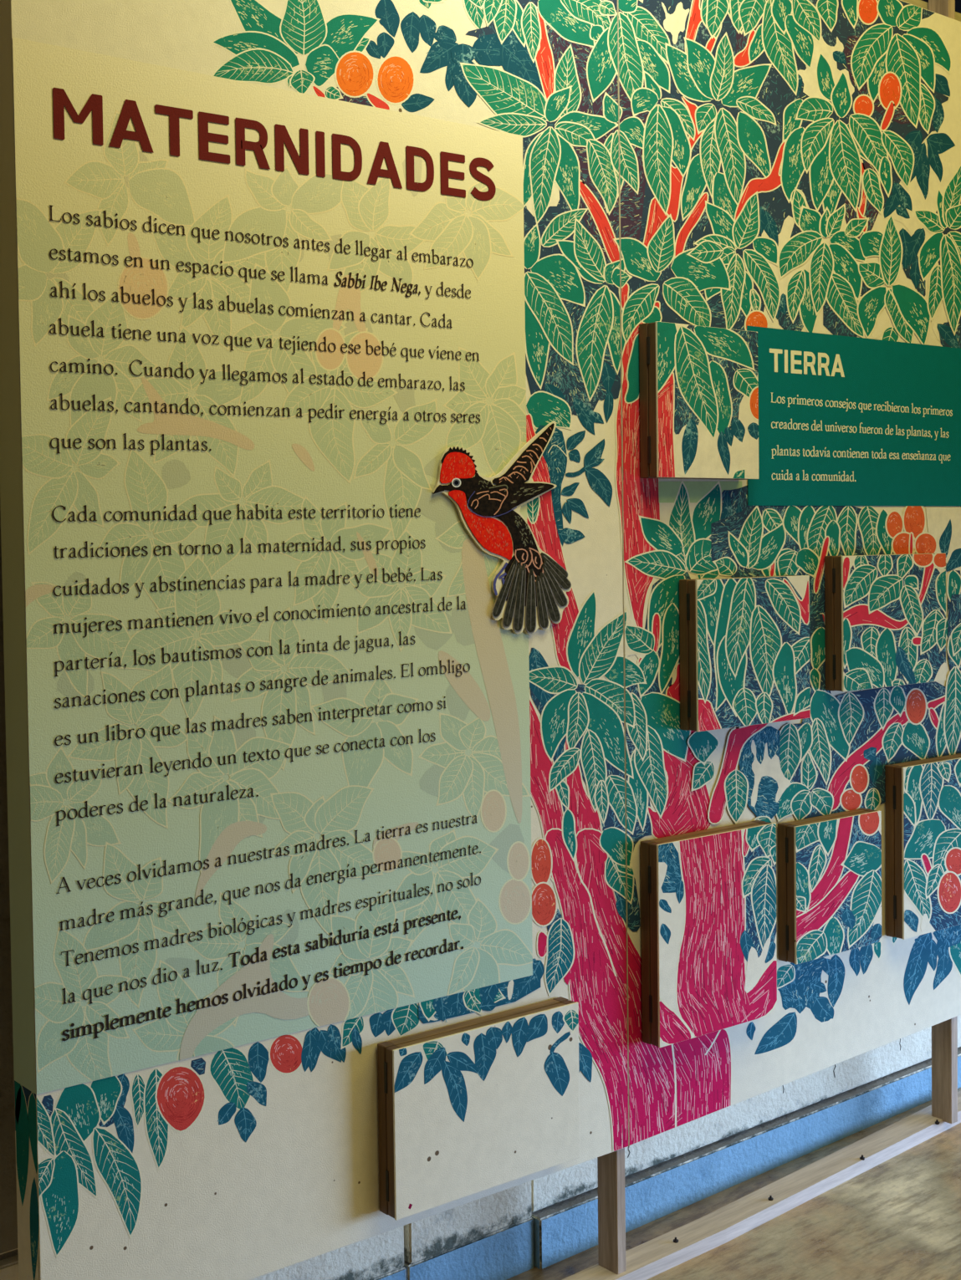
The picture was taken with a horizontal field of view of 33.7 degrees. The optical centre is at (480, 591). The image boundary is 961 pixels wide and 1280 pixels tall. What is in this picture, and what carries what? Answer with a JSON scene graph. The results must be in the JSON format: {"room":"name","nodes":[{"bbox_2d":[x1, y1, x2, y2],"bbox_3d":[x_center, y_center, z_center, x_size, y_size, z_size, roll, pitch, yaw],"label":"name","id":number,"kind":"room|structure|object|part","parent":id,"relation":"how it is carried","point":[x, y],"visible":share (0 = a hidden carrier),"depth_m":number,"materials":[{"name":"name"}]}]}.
{"room":"museum","nodes":[
{"label":"museum","id":0,"kind":"room"},
{"bbox_2d":[0,505,960,1279],"bbox_3d":[0.258,0.149,3.093,8.400,2.680,0.166,-2,3,-39],"label":"wall","id":1,"kind":"structure","parent":0,"point":[542,1222],"depth_m":2.95,"materials":[{"name":"blue paint"}]},
{"bbox_2d":[506,1087,960,1279],"bbox_3d":[0.709,1.227,2.665,8.500,0.255,7.200,-2,3,-39],"label":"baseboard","id":2,"kind":"structure","parent":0,"point":[899,1218],"depth_m":3.01,"materials":[{"name":"paint"}]},
{"bbox_2d":[561,0,960,1279],"bbox_3d":[0.294,-0.079,2.876,2.500,2.690,0.106,-2,3,-39],"label":"support stand","id":3,"kind":"object","parent":2,"relation":"on","point":[652,1257],"visible":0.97,"depth_m":3.09,"materials":[{"name":"wood"}]},
{"bbox_2d":[0,0,627,1279],"bbox_3d":[-0.200,-0.097,2.462,1.089,2.206,0.078,-2,3,-39],"label":"board","id":4,"kind":"object","parent":3,"relation":"attached to","point":[288,798],"visible":1,"depth_m":2.35,"materials":[{"name":"wood"}]},
{"bbox_2d":[14,1080,39,1279],"bbox_3d":[-0.615,0.793,2.153,0.001,0.285,0.074,-2,3,-39],"label":"print","id":5,"kind":"object","parent":4,"relation":"attached to","point":[26,1092],"depth_m":2.15,"materials":[{"name":"green paper"}]},
{"bbox_3d":[-0.261,-0.039,2.367,0.871,1.395,0.001,-2,3,-39],"label":"text panel","id":6,"kind":"part","parent":4,"relation":"part of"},
{"bbox_2d":[16,110,532,1081],"bbox_3d":[-0.260,-0.010,2.368,0.870,1.337,0.001,-2,3,-39],"label":"print","id":7,"kind":"object","parent":4,"relation":"attached to","point":[277,710],"depth_m":2.32,"materials":[{"name":"beige paper"}]},
{"bbox_2d":[377,996,580,1220],"bbox_3d":[0.003,0.828,2.569,0.382,0.264,0.045,-2,3,-39],"label":"box","id":8,"kind":"object","parent":4,"relation":"attached to","point":[470,1107],"visible":1,"depth_m":2.54,"materials":[{"name":"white wood"}]},
{"bbox_3d":[-0.006,0.705,2.574,0.343,0.019,0.021,-2,3,-39],"label":"frame rail","id":9,"kind":"part","parent":8,"relation":"part of","materials":[{"name":"brown wood"}]},
{"bbox_3d":[0.008,0.706,2.558,0.343,0.018,0.018,-2,3,-39],"label":"rail","id":10,"kind":"part","parent":8,"relation":"part of","materials":[{"name":"brown wood"}]},
{"bbox_2d":[432,420,571,634],"bbox_3d":[0.038,-0.104,2.599,0.291,0.356,0.008,-2,3,-39],"label":"cutout","id":11,"kind":"object","parent":4,"relation":"attached to","point":[529,587],"visible":1,"depth_m":2.61,"materials":[{"name":"wood"}]},
{"bbox_3d":[-0.036,-0.197,2.534,0.071,0.050,0.002,-2,3,-39],"label":"crown","id":12,"kind":"part","parent":11,"relation":"part of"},
{"bbox_3d":[0.219,-0.018,2.796,0.022,2.465,0.051,-2,3,-39],"label":"post","id":13,"kind":"part","parent":3,"relation":"part of","materials":[{"name":"brown wood"}]},
{"bbox_3d":[0.260,1.219,2.865,2.352,0.098,0.089,-2,3,-40],"label":"floor rail","id":14,"kind":"part","parent":3,"relation":"part of","materials":[{"name":"brown wood"}]},
{"bbox_2d":[617,0,960,1146],"bbox_3d":[0.777,-0.127,3.201,1.356,2.179,0.009,-2,3,-39],"label":"board","id":15,"kind":"object","parent":3,"relation":"attached to","point":[789,170],"visible":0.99,"depth_m":3.06,"materials":[{"name":"wood"}]},
{"bbox_2d":[638,321,758,479],"bbox_3d":[0.394,-0.337,2.854,0.262,0.270,0.045,-2,3,-39],"label":"box","id":16,"kind":"object","parent":15,"relation":"attached to","point":[699,385],"visible":1,"depth_m":2.82,"materials":[{"name":"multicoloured wood"}]},
{"bbox_3d":[0.389,-0.212,2.868,0.223,0.019,0.021,-2,3,-39],"label":"frame rail","id":17,"kind":"part","parent":16,"relation":"part of","materials":[{"name":"brown wood"}]},
{"bbox_2d":[640,820,776,1047],"bbox_3d":[0.419,0.618,2.897,0.311,0.359,0.045,-2,3,-39],"label":"box","id":18,"kind":"object","parent":15,"relation":"attached to","point":[708,896],"visible":1,"depth_m":2.86,"materials":[{"name":"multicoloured wood"}]},
{"bbox_3d":[0.410,0.448,2.901,0.272,0.019,0.021,-2,3,-39],"label":"frame rail","id":19,"kind":"part","parent":18,"relation":"part of","materials":[{"name":"brown wood"}]},
{"bbox_3d":[0.423,0.449,2.884,0.272,0.018,0.018,-2,3,-39],"label":"rail","id":20,"kind":"part","parent":18,"relation":"part of","materials":[{"name":"brown wood"}]},
{"bbox_2d":[678,575,810,731],"bbox_3d":[0.492,0.110,2.943,0.308,0.272,0.045,-2,3,-39],"label":"box","id":21,"kind":"object","parent":15,"relation":"attached to","point":[744,641],"visible":1,"depth_m":2.91,"materials":[{"name":"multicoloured wood"}]},
{"bbox_3d":[0.483,-0.016,2.949,0.269,0.019,0.021,-2,3,-39],"label":"frame rail","id":22,"kind":"part","parent":21,"relation":"part of","materials":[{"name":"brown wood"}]},
{"bbox_2d":[777,807,881,964],"bbox_3d":[0.685,0.573,3.109,0.262,0.263,0.045,-2,3,-39],"label":"box","id":23,"kind":"object","parent":15,"relation":"attached to","point":[829,865],"visible":1,"depth_m":3.07,"materials":[{"name":"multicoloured wood"}]},
{"bbox_3d":[0.676,0.451,3.115,0.223,0.019,0.021,-2,3,-39],"label":"frame rail","id":24,"kind":"part","parent":23,"relation":"part of","materials":[{"name":"brown wood"}]},
{"bbox_3d":[0.690,0.452,3.098,0.223,0.018,0.018,-2,3,-39],"label":"rail","id":25,"kind":"part","parent":23,"relation":"part of","materials":[{"name":"brown wood"}]},
{"bbox_3d":[0.786,-0.340,3.199,0.736,0.336,0.001,-2,3,-39],"label":"caption panel","id":26,"kind":"part","parent":15,"relation":"part of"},
{"bbox_2d":[824,553,945,691],"bbox_3d":[0.819,0.058,3.204,0.336,0.264,0.045,-2,3,-39],"label":"box","id":27,"kind":"object","parent":15,"relation":"attached to","point":[884,614],"visible":1,"depth_m":3.16,"materials":[{"name":"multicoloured wood"}]},
{"bbox_3d":[0.811,-0.064,3.210,0.296,0.019,0.021,-2,3,-39],"label":"frame rail","id":28,"kind":"part","parent":27,"relation":"part of","materials":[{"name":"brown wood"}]},
{"bbox_2d":[884,753,960,939],"bbox_3d":[0.959,0.527,3.328,0.301,0.351,0.046,-2,3,-39],"label":"box","id":29,"kind":"object","parent":15,"relation":"attached to","point":[923,796],"visible":1,"depth_m":3.26,"materials":[{"name":"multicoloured wood"}]},
{"bbox_3d":[0.950,0.361,3.332,0.262,0.019,0.021,-2,3,-39],"label":"frame rail","id":30,"kind":"part","parent":29,"relation":"part of","materials":[{"name":"brown wood"}]},
{"bbox_3d":[0.963,0.362,3.316,0.262,0.018,0.018,-2,3,-39],"label":"rail","id":31,"kind":"part","parent":29,"relation":"part of","materials":[{"name":"brown wood"}]},
{"bbox_3d":[0.994,-0.150,3.414,0.024,2.604,0.051,-2,3,-39],"label":"post","id":32,"kind":"part","parent":3,"relation":"part of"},
{"bbox_2d":[920,0,960,13],"bbox_3d":[-0.277,-2.467,3.707,8.500,0.040,4.200,-2,3,-39],"label":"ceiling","id":33,"kind":"structure","parent":0,"point":[957,2],"depth_m":7.04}
]}

